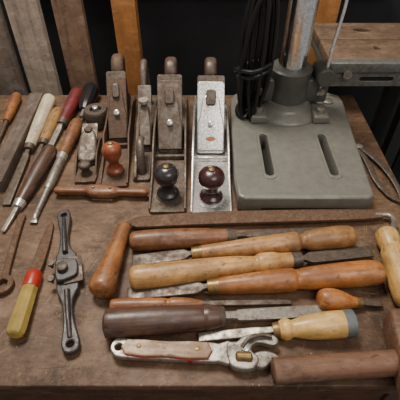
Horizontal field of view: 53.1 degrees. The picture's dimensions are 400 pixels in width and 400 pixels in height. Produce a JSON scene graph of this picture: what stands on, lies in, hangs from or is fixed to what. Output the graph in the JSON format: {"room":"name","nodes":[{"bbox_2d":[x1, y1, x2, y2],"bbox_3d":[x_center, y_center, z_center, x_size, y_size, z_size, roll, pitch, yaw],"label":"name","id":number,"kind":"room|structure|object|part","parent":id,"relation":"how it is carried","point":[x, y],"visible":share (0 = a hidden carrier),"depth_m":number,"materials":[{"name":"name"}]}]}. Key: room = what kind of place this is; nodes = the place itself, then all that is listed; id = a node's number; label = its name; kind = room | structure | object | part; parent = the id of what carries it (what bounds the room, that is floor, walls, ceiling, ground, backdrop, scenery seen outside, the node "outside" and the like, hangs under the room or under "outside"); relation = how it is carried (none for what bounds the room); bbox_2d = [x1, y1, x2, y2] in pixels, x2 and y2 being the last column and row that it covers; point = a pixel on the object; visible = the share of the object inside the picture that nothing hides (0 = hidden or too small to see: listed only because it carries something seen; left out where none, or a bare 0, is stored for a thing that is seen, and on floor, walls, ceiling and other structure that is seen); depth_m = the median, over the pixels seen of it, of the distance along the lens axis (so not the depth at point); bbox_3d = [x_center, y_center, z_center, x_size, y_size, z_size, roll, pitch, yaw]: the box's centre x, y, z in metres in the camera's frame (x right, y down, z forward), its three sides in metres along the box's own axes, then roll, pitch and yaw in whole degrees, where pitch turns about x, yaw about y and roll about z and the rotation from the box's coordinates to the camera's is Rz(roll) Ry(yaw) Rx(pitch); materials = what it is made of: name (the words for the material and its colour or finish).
{"room":"woodworking shop","nodes":[
{"label":"woodworking shop","id":0,"kind":"room"},
{"bbox_2d":[0,0,399,184],"bbox_3d":[0.000,-0.551,1.089,3.400,2.000,0.040,0,45,0],"label":"wall","id":1,"kind":"structure","parent":0,"point":[189,31],"depth_m":1.15,"materials":[{"name":"black"}]},
{"bbox_2d":[307,0,340,64],"bbox_3d":[0.338,-0.449,1.127,0.055,1.800,0.041,0,45,0],"label":"stud","id":2,"kind":"object","parent":1,"relation":"attached to","point":[327,12],"depth_m":1.06,"materials":[{"name":"brown wood"}]},
{"bbox_3d":[0.000,0.569,1.418,3.400,0.050,3.000,0,45,0],"label":"floor","id":3,"kind":"structure","parent":0,"visible":0},
{"bbox_2d":[0,4,28,94],"bbox_3d":[-0.482,-0.200,1.093,0.075,1.499,0.098,0,45,0],"label":"board","id":4,"kind":"object","parent":3,"relation":"on","point":[11,76],"visible":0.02,"depth_m":0.97,"materials":[{"name":"wood"}]},
{"bbox_2d":[3,0,62,94],"bbox_3d":[-0.396,-0.207,1.100,0.072,1.499,0.098,0,45,0],"label":"board","id":5,"kind":"object","parent":3,"relation":"on","point":[26,18],"visible":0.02,"depth_m":0.94,"materials":[{"name":"wood"}]},
{"bbox_2d":[51,0,99,94],"bbox_3d":[-0.301,-0.222,1.114,0.067,1.499,0.098,0,45,0],"label":"board","id":6,"kind":"object","parent":3,"relation":"on","point":[70,17],"visible":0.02,"depth_m":0.96,"materials":[{"name":"wood"}]},
{"bbox_2d":[110,0,142,94],"bbox_3d":[-0.177,-0.360,1.039,0.055,1.800,0.041,0,45,0],"label":"board","id":7,"kind":"object","parent":3,"relation":"on","point":[125,12],"visible":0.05,"depth_m":0.98,"materials":[{"name":"brown wood"}]},
{"bbox_2d":[0,95,399,399],"bbox_3d":[-0.184,0.305,1.010,1.072,0.900,0.647,0,45,0],"label":"workbench","id":8,"kind":"object","parent":3,"relation":"on","point":[33,366],"visible":0.29,"depth_m":0.55,"materials":[{"name":"brown wood"}]},
{"bbox_2d":[0,92,21,140],"bbox_3d":[-0.401,-0.162,0.828,0.022,0.022,0.200,-4,47,-4],"label":"file","id":9,"kind":"object","parent":8,"relation":"on","point":[14,101],"visible":1,"depth_m":0.85,"materials":[{"name":"orange wood"}]},
{"bbox_3d":[-0.397,-0.126,0.795,0.009,0.009,0.101,-4,47,-4],"label":"blade","id":10,"kind":"part","parent":9,"relation":"part of","materials":[{"name":"metal"}]},
{"bbox_3d":[-0.406,-0.198,0.863,0.022,0.022,0.100,-4,47,-4],"label":"handle","id":11,"kind":"part","parent":9,"relation":"part of","materials":[{"name":"orange wood"}]},
{"bbox_2d":[0,214,25,295],"bbox_3d":[-0.280,0.077,0.595,0.031,0.009,0.146,-4,45,-4],"label":"wrench","id":12,"kind":"object","parent":8,"relation":"on","point":[5,275],"visible":1,"depth_m":0.58,"materials":[{"name":"metal"}]},
{"bbox_2d":[0,93,43,191],"bbox_3d":[-0.356,-0.125,0.787,0.031,0.024,0.290,-1,45,-1],"label":"stock","id":13,"kind":"object","parent":8,"relation":"on","point":[11,151],"visible":0.81,"depth_m":0.76,"materials":[{"name":"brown wood"}]},
{"bbox_2d":[2,94,55,204],"bbox_3d":[-0.326,-0.112,0.768,0.028,0.031,0.316,-1,45,-1],"label":"chisel","id":14,"kind":"object","parent":8,"relation":"on","point":[47,103],"visible":0.98,"depth_m":0.77,"materials":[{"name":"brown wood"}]},
{"bbox_3d":[-0.324,-0.043,0.712,0.014,0.008,0.140,-1,47,-1],"label":"blade","id":15,"kind":"part","parent":14,"relation":"part of","materials":[{"name":"metal"}]},
{"bbox_3d":[-0.328,-0.164,0.823,0.028,0.028,0.165,-1,47,-1],"label":"handle","id":16,"kind":"part","parent":14,"relation":"part of","materials":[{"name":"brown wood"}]},
{"bbox_2d":[1,144,56,231],"bbox_3d":[-0.293,-0.027,0.684,0.028,0.032,0.197,6,45,6],"label":"tool","id":17,"kind":"object","parent":8,"relation":"on","point":[45,158],"visible":1,"depth_m":0.69,"materials":[{"name":"brown wood"}]},
{"bbox_3d":[-0.303,0.031,0.640,0.008,0.007,0.051,6,50,6],"label":"blade","id":18,"kind":"part","parent":17,"relation":"part of","materials":[{"name":"metal"}]},
{"bbox_3d":[-0.288,-0.047,0.707,0.028,0.028,0.135,6,50,6],"label":"handle","id":19,"kind":"part","parent":17,"relation":"part of","materials":[{"name":"brown wood"}]},
{"bbox_2d":[6,222,53,338],"bbox_3d":[-0.234,0.099,0.563,0.025,0.027,0.197,-2,45,-2],"label":"file","id":20,"kind":"object","parent":8,"relation":"on","point":[18,322],"visible":1,"depth_m":0.53,"materials":[{"name":"wood"}]},
{"bbox_3d":[-0.230,0.143,0.519,0.024,0.024,0.072,-2,42,-2],"label":"handle","id":21,"kind":"part","parent":20,"relation":"part of","materials":[{"name":"yellow wood"}]},
{"bbox_3d":[-0.234,0.069,0.600,0.016,0.008,0.102,-2,42,-2],"label":"blade","id":22,"kind":"part","parent":20,"relation":"part of","materials":[{"name":"metal"}]},
{"bbox_2d":[24,107,61,179],"bbox_3d":[-0.307,-0.114,0.774,0.026,0.026,0.215,3,45,3],"label":"chisel","id":23,"kind":"object","parent":8,"relation":"on","point":[51,124],"visible":0.79,"depth_m":0.79,"materials":[{"name":"beige wood"}]},
{"bbox_3d":[-0.305,-0.070,0.737,0.008,0.007,0.101,1,47,1],"label":"blade","id":24,"kind":"part","parent":23,"relation":"part of","materials":[{"name":"metal"}]},
{"bbox_3d":[-0.302,-0.152,0.813,0.025,0.025,0.105,1,47,1],"label":"handle","id":25,"kind":"part","parent":23,"relation":"part of","materials":[{"name":"beige wood"}]},
{"bbox_2d":[29,118,82,222],"bbox_3d":[-0.259,-0.065,0.723,0.027,0.028,0.267,3,45,3],"label":"chisel","id":26,"kind":"object","parent":8,"relation":"on","point":[74,128],"visible":0.98,"depth_m":0.73,"materials":[{"name":"brown wood"}]},
{"bbox_3d":[-0.261,-0.019,0.687,0.017,0.016,0.151,3,48,3],"label":"blade","id":27,"kind":"part","parent":26,"relation":"part of","materials":[{"name":"metal"}]},
{"bbox_3d":[-0.252,-0.121,0.780,0.027,0.027,0.105,3,48,3],"label":"handle","id":28,"kind":"part","parent":26,"relation":"part of","materials":[{"name":"brown wood"}]},
{"bbox_2d":[47,209,82,354],"bbox_3d":[-0.189,0.096,0.560,0.046,0.024,0.246,-11,46,-11],"label":"metal spokeshave","id":29,"kind":"object","parent":8,"relation":"on","point":[68,266],"visible":1,"depth_m":0.55,"materials":[{"name":"metal"}]},
{"bbox_3d":[-0.179,0.098,0.562,0.026,0.002,0.044,-11,46,-11],"label":"blade","id":30,"kind":"part","parent":29,"relation":"part of","materials":[{"name":"metal"}]},
{"bbox_2d":[48,87,81,144],"bbox_3d":[-0.279,-0.174,0.829,0.031,0.033,0.190,3,45,3],"label":"chisel","id":31,"kind":"object","parent":8,"relation":"on","point":[71,104],"visible":0.83,"depth_m":0.83,"materials":[{"name":"wood"}]},
{"bbox_3d":[-0.287,-0.127,0.793,0.012,0.010,0.071,4,49,4],"label":"blade","id":32,"kind":"part","parent":31,"relation":"part of","materials":[{"name":"metal"}]},
{"bbox_3d":[-0.277,-0.202,0.860,0.030,0.030,0.105,4,49,4],"label":"handle","id":33,"kind":"part","parent":31,"relation":"part of","materials":[{"name":"red wood"}]},
{"bbox_2d":[74,123,102,183],"bbox_3d":[-0.207,-0.092,0.739,0.042,0.046,0.138,-3,45,-3],"label":"plane","id":34,"kind":"object","parent":8,"relation":"on","point":[88,155],"visible":1,"depth_m":0.73,"materials":[{"name":"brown metal"}]},
{"bbox_3d":[-0.205,-0.057,0.712,0.022,0.025,0.022,-3,45,-3],"label":"finger knob","id":35,"kind":"part","parent":34,"relation":"part of","materials":[{"name":"metal"}]},
{"bbox_2d":[79,82,99,118],"bbox_3d":[-0.245,-0.215,0.866,0.037,0.038,0.109,1,45,1],"label":"screwdriver","id":36,"kind":"object","parent":8,"relation":"on","point":[89,95],"visible":0.78,"depth_m":0.86,"materials":[{"name":"plastic"}]},
{"bbox_2d":[83,103,107,129],"bbox_3d":[-0.212,-0.174,0.821,0.049,0.043,0.049,0,45,0],"label":"reel","id":37,"kind":"object","parent":8,"relation":"on","point":[95,112],"visible":0.88,"depth_m":0.81,"materials":[{"name":"metal"}]},
{"bbox_2d":[54,184,148,200],"bbox_3d":[-0.167,-0.015,0.676,0.160,0.022,0.025,1,45,1],"label":"wooden spokeshave","id":38,"kind":"object","parent":8,"relation":"on","point":[102,192],"visible":1,"depth_m":0.67,"materials":[{"name":"brown wood"}]},
{"bbox_3d":[-0.165,-0.005,0.680,0.036,0.002,0.016,1,45,1],"label":"blade","id":39,"kind":"part","parent":38,"relation":"part of","materials":[{"name":"metal"}]},
{"bbox_2d":[99,53,135,187],"bbox_3d":[-0.160,-0.169,0.764,0.050,0.118,0.304,-3,45,-3],"label":"plane","id":40,"kind":"object","parent":8,"relation":"on","point":[118,130],"visible":1,"depth_m":0.77,"materials":[{"name":"brown metal"}]},
{"bbox_3d":[-0.153,-0.075,0.700,0.034,0.060,0.034,-3,45,-3],"label":"knob","id":41,"kind":"part","parent":40,"relation":"part of","materials":[{"name":"red wood"}]},
{"bbox_3d":[-0.153,-0.053,0.722,0.034,0.005,0.034,-3,45,-3],"label":"knob","id":42,"kind":"part","parent":40,"relation":"part of","materials":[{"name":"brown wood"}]},
{"bbox_3d":[-0.162,-0.209,0.766,0.014,0.022,0.021,-3,45,-3],"label":"cap lever","id":43,"kind":"part","parent":40,"relation":"part of","materials":[{"name":"metal"}]},
{"bbox_2d":[133,59,156,181],"bbox_3d":[-0.108,-0.172,0.765,0.031,0.122,0.275,-1,45,-1],"label":"plane","id":44,"kind":"object","parent":8,"relation":"on","point":[147,105],"visible":0.99,"depth_m":0.76,"materials":[{"name":"grey metal"}]},
{"bbox_3d":[-0.111,-0.225,0.815,0.014,0.118,0.103,-1,45,-1],"label":"bow handle","id":45,"kind":"part","parent":44,"relation":"part of","materials":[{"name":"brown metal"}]},
{"bbox_2d":[148,57,187,213],"bbox_3d":[-0.056,-0.145,0.740,0.062,0.118,0.358,-1,45,-1],"label":"plane","id":46,"kind":"object","parent":8,"relation":"on","point":[168,184],"visible":1,"depth_m":0.74,"materials":[{"name":"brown metal"}]},
{"bbox_3d":[-0.054,-0.032,0.657,0.041,0.060,0.041,-1,45,-1],"label":"knob","id":47,"kind":"part","parent":46,"relation":"part of","materials":[{"name":"black wood"}]},
{"bbox_3d":[-0.054,-0.009,0.679,0.042,0.005,0.042,-1,45,-1],"label":"knob","id":48,"kind":"part","parent":46,"relation":"part of","materials":[{"name":"black wood"}]},
{"bbox_3d":[-0.057,-0.192,0.741,0.017,0.024,0.022,-1,45,-1],"label":"cap lever","id":49,"kind":"part","parent":46,"relation":"part of","materials":[{"name":"metal"}]},
{"bbox_2d":[110,333,278,372],"bbox_3d":[-0.006,0.179,0.481,0.203,0.022,0.046,2,45,2],"label":"wrench","id":50,"kind":"object","parent":8,"relation":"on","point":[239,356],"visible":0.99,"depth_m":0.47,"materials":[{"name":"metal"}]},
{"bbox_3d":[-0.035,0.182,0.482,0.147,0.009,0.029,2,45,2],"label":"frame","id":51,"kind":"part","parent":50,"relation":"part of","materials":[{"name":"metal"}]},
{"bbox_3d":[0.067,0.167,0.482,0.042,0.007,0.011,-14,47,-14],"label":"lock lever","id":52,"kind":"part","parent":50,"relation":"part of","materials":[{"name":"metal"}]},
{"bbox_2d":[109,297,291,307],"bbox_3d":[0.003,0.138,0.530,0.241,0.020,0.020,0,45,-3],"label":"bradawl","id":53,"kind":"object","parent":8,"relation":"on","point":[119,302],"visible":0.66,"depth_m":0.53,"materials":[{"name":"orange wood"}]},
{"bbox_3d":[-0.057,0.138,0.527,0.122,0.020,0.020,0,45,-3],"label":"handle","id":54,"kind":"part","parent":53,"relation":"part of","materials":[{"name":"orange wood"}]},
{"bbox_3d":[0.067,0.138,0.533,0.112,0.007,0.008,0,45,-3],"label":"blade","id":55,"kind":"part","parent":53,"relation":"part of","materials":[{"name":"metal"}]},
{"bbox_2d":[190,57,231,212],"bbox_3d":[0.020,-0.142,0.738,0.068,0.118,0.365,0,45,0],"label":"plane","id":56,"kind":"object","parent":8,"relation":"on","point":[210,176],"visible":1,"depth_m":0.74,"materials":[{"name":"metal"}]},
{"bbox_3d":[0.018,-0.005,0.674,0.044,0.005,0.044,0,45,0],"label":"knob","id":57,"kind":"part","parent":56,"relation":"part of","materials":[{"name":"wood"}]},
{"bbox_3d":[0.020,-0.189,0.739,0.019,0.024,0.022,0,45,0],"label":"cap lever","id":58,"kind":"part","parent":56,"relation":"part of","materials":[{"name":"metal"}]},
{"bbox_3d":[0.018,-0.027,0.652,0.043,0.060,0.043,0,45,0],"label":"knob","id":59,"kind":"part","parent":56,"relation":"part of","materials":[{"name":"brown wood"}]},
{"bbox_2d":[102,304,324,337],"bbox_3d":[0.032,0.144,0.508,0.307,0.040,0.037,-4,45,-4],"label":"chisel","id":60,"kind":"object","parent":8,"relation":"on","point":[138,321],"visible":0.98,"depth_m":0.49,"materials":[{"name":"brown wood"}]},
{"bbox_3d":[-0.046,0.151,0.503,0.148,0.037,0.037,-2,45,-6],"label":"handle","id":61,"kind":"part","parent":60,"relation":"part of","materials":[{"name":"brown wood"}]},
{"bbox_3d":[0.108,0.146,0.518,0.156,0.010,0.017,-2,45,-6],"label":"blade","id":62,"kind":"part","parent":60,"relation":"part of","materials":[{"name":"metal"}]},
{"bbox_2d":[129,228,316,250],"bbox_3d":[0.044,0.051,0.604,0.298,0.034,0.033,-5,45,-5],"label":"gouge","id":63,"kind":"object","parent":8,"relation":"on","point":[173,238],"visible":0.82,"depth_m":0.59,"materials":[{"name":"brown wood"}]},
{"bbox_3d":[-0.032,0.058,0.598,0.146,0.032,0.032,-2,45,-6],"label":"handle","id":64,"kind":"part","parent":63,"relation":"part of","materials":[{"name":"brown wood"}]},
{"bbox_3d":[0.123,0.052,0.614,0.139,0.009,0.013,-2,45,-6],"label":"blade","id":65,"kind":"part","parent":63,"relation":"part of","materials":[{"name":"metal"}]},
{"bbox_2d":[88,209,399,306],"bbox_3d":[0.080,0.073,0.577,0.458,0.040,0.182,0,45,0],"label":"drawknife","id":66,"kind":"object","parent":8,"relation":"on","point":[103,283],"visible":0.98,"depth_m":0.62,"materials":[{"name":"wood"}]},
{"bbox_3d":[-0.124,0.082,0.573,0.036,0.036,0.126,5,43,5],"label":"handle","id":67,"kind":"part","parent":66,"relation":"part of","materials":[{"name":"orange wood"}]},
{"bbox_3d":[0.090,0.028,0.637,0.401,0.008,0.027,-2,45,-2],"label":"blade","id":68,"kind":"part","parent":66,"relation":"part of","materials":[{"name":"metal"}]},
{"bbox_3d":[0.276,0.091,0.559,0.040,0.040,0.130,2,45,2],"label":"handle","id":69,"kind":"part","parent":66,"relation":"part of","materials":[{"name":"brown wood"}]},
{"bbox_2d":[132,225,356,265],"bbox_3d":[0.066,0.070,0.587,0.331,0.035,0.035,-6,45,-4],"label":"chisel","id":70,"kind":"object","parent":8,"relation":"on","point":[332,237],"visible":0.9,"depth_m":0.58,"materials":[{"name":"brown wood"}]},
{"bbox_3d":[-0.055,0.083,0.579,0.088,0.008,0.019,-6,45,-4],"label":"blade","id":71,"kind":"part","parent":70,"relation":"part of","materials":[{"name":"metal"}]},
{"bbox_3d":[0.116,0.065,0.590,0.230,0.035,0.035,-6,45,-4],"label":"handle","id":72,"kind":"part","parent":70,"relation":"part of","materials":[{"name":"brown wood"}]},
{"bbox_2d":[129,246,374,289],"bbox_3d":[0.078,0.091,0.565,0.352,0.034,0.034,-5,45,-7],"label":"chisel","id":73,"kind":"object","parent":8,"relation":"on","point":[158,274],"visible":0.91,"depth_m":0.55,"materials":[{"name":"brown wood"}]},
{"bbox_3d":[0.018,0.096,0.557,0.230,0.034,0.034,-5,45,-7],"label":"handle","id":74,"kind":"part","parent":73,"relation":"part of","materials":[{"name":"brown wood"}]},
{"bbox_3d":[0.198,0.080,0.580,0.109,0.008,0.019,-5,45,-7],"label":"blade","id":75,"kind":"part","parent":73,"relation":"part of","materials":[{"name":"metal"}]},
{"bbox_2d":[127,260,385,297],"bbox_3d":[0.076,0.113,0.543,0.350,0.036,0.036,-5,45,-2],"label":"chisel","id":76,"kind":"object","parent":8,"relation":"on","point":[361,273],"visible":1,"depth_m":0.53,"materials":[{"name":"orange wood"}]},
{"bbox_3d":[-0.043,0.122,0.538,0.109,0.008,0.019,-5,45,-2],"label":"blade","id":77,"kind":"part","parent":76,"relation":"part of","materials":[{"name":"metal"}]},
{"bbox_3d":[0.137,0.108,0.545,0.228,0.036,0.036,-5,45,-2],"label":"handle","id":78,"kind":"part","parent":76,"relation":"part of","materials":[{"name":"orange wood"}]},
{"bbox_2d":[198,309,358,341],"bbox_3d":[0.095,0.159,0.495,0.195,0.037,0.034,-3,45,-3],"label":"chisel","id":79,"kind":"object","parent":8,"relation":"on","point":[335,324],"visible":1,"depth_m":0.49,"materials":[{"name":"brown wood"}]},
{"bbox_3d":[0.045,0.167,0.499,0.094,0.008,0.012,-6,45,1],"label":"blade","id":80,"kind":"part","parent":79,"relation":"part of","materials":[{"name":"metal"}]},
{"bbox_3d":[0.144,0.158,0.499,0.092,0.034,0.034,-6,45,1],"label":"handle","id":81,"kind":"part","parent":79,"relation":"part of","materials":[{"name":"yellow wood"}]},
{"bbox_2d":[230,0,373,210],"bbox_3d":[0.179,-0.317,0.557,0.242,0.619,0.338,0,45,0],"label":"stand","id":82,"kind":"object","parent":8,"relation":"on","point":[298,150],"visible":0.94,"depth_m":0.71,"materials":[{"name":"grey metal"}]},
{"bbox_2d":[232,0,279,119],"bbox_3d":[0.095,-0.266,0.707,0.069,0.267,0.075,-31,52,-27],"label":"power cable","id":83,"kind":"object","parent":82,"relation":"attached to","point":[248,96],"visible":1,"depth_m":0.70,"materials":[{"name":"black rubber"}]},
{"bbox_3d":[0.239,-0.290,0.704,0.012,0.226,0.031,28,51,25],"label":"feed lever","id":84,"kind":"part","parent":82,"relation":"part of","materials":[{"name":"metal"}]},
{"bbox_2d":[270,308,399,399],"bbox_3d":[0.171,0.185,0.464,0.176,0.041,0.119,0,45,0],"label":"mallet","id":85,"kind":"object","parent":8,"relation":"on","point":[374,363],"visible":1,"depth_m":0.45,"materials":[{"name":"brown wood"}]},
{"bbox_3d":[0.162,0.193,0.463,0.157,0.029,0.029,-3,45,-2],"label":"handle","id":86,"kind":"part","parent":85,"relation":"part of","materials":[{"name":"brown wood"}]},
{"bbox_2d":[316,288,382,310],"bbox_3d":[0.198,0.134,0.525,0.089,0.032,0.031,4,45,4],"label":"awl","id":87,"kind":"object","parent":8,"relation":"on","point":[327,299],"visible":0.96,"depth_m":0.52,"materials":[{"name":"orange wood"}]},
{"bbox_3d":[0.181,0.133,0.528,0.052,0.031,0.031,7,45,-5],"label":"handle","id":88,"kind":"part","parent":87,"relation":"part of","materials":[{"name":"orange wood"}]},
{"bbox_3d":[0.228,0.138,0.532,0.030,0.007,0.008,7,45,-5],"label":"blade","id":89,"kind":"part","parent":87,"relation":"part of","materials":[{"name":"metal"}]},
{"bbox_2d":[356,144,399,202],"bbox_3d":[0.322,-0.051,0.720,0.038,0.012,0.157,-4,45,-4],"label":"caliper","id":90,"kind":"object","parent":8,"relation":"on","point":[362,151],"visible":0.96,"depth_m":0.72,"materials":[{"name":"metal"}]},
{"bbox_3d":[0.290,0.512,0.837,0.060,0.852,0.060,0,45,0],"label":"leg","id":91,"kind":"part","parent":8,"relation":"part of","materials":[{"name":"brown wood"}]},
{"bbox_2d":[311,23,399,179],"bbox_3d":[0.441,0.013,1.224,0.358,1.010,0.208,0,45,0],"label":"work table","id":92,"kind":"object","parent":3,"relation":"on","point":[364,54],"visible":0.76,"depth_m":0.88,"materials":[{"name":"brown wood"}]},
{"bbox_3d":[0.275,-0.324,0.893,0.021,0.020,0.189,0,45,0],"label":"rail","id":93,"kind":"part","parent":92,"relation":"part of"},
{"bbox_3d":[0.441,-0.252,0.828,0.358,0.035,0.004,0,45,0],"label":"rail","id":94,"kind":"part","parent":92,"relation":"part of","materials":[{"name":"grey metal"}]},
{"bbox_3d":[0.441,-0.272,0.811,0.358,0.022,0.021,0,45,0],"label":"plate","id":95,"kind":"part","parent":92,"relation":"part of","materials":[{"name":"grey metal"}]},
{"bbox_3d":[0.500,-0.038,1.291,0.030,0.988,0.030,0,45,0],"label":"leg","id":96,"kind":"part","parent":92,"relation":"part of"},
{"bbox_3d":[0.500,0.033,1.220,0.030,0.988,0.030,0,45,0],"label":"leg","id":97,"kind":"part","parent":92,"relation":"part of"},
{"bbox_3d":[0.600,-0.038,1.291,0.030,0.988,0.030,0,45,0],"label":"leg","id":98,"kind":"part","parent":92,"relation":"part of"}
]}

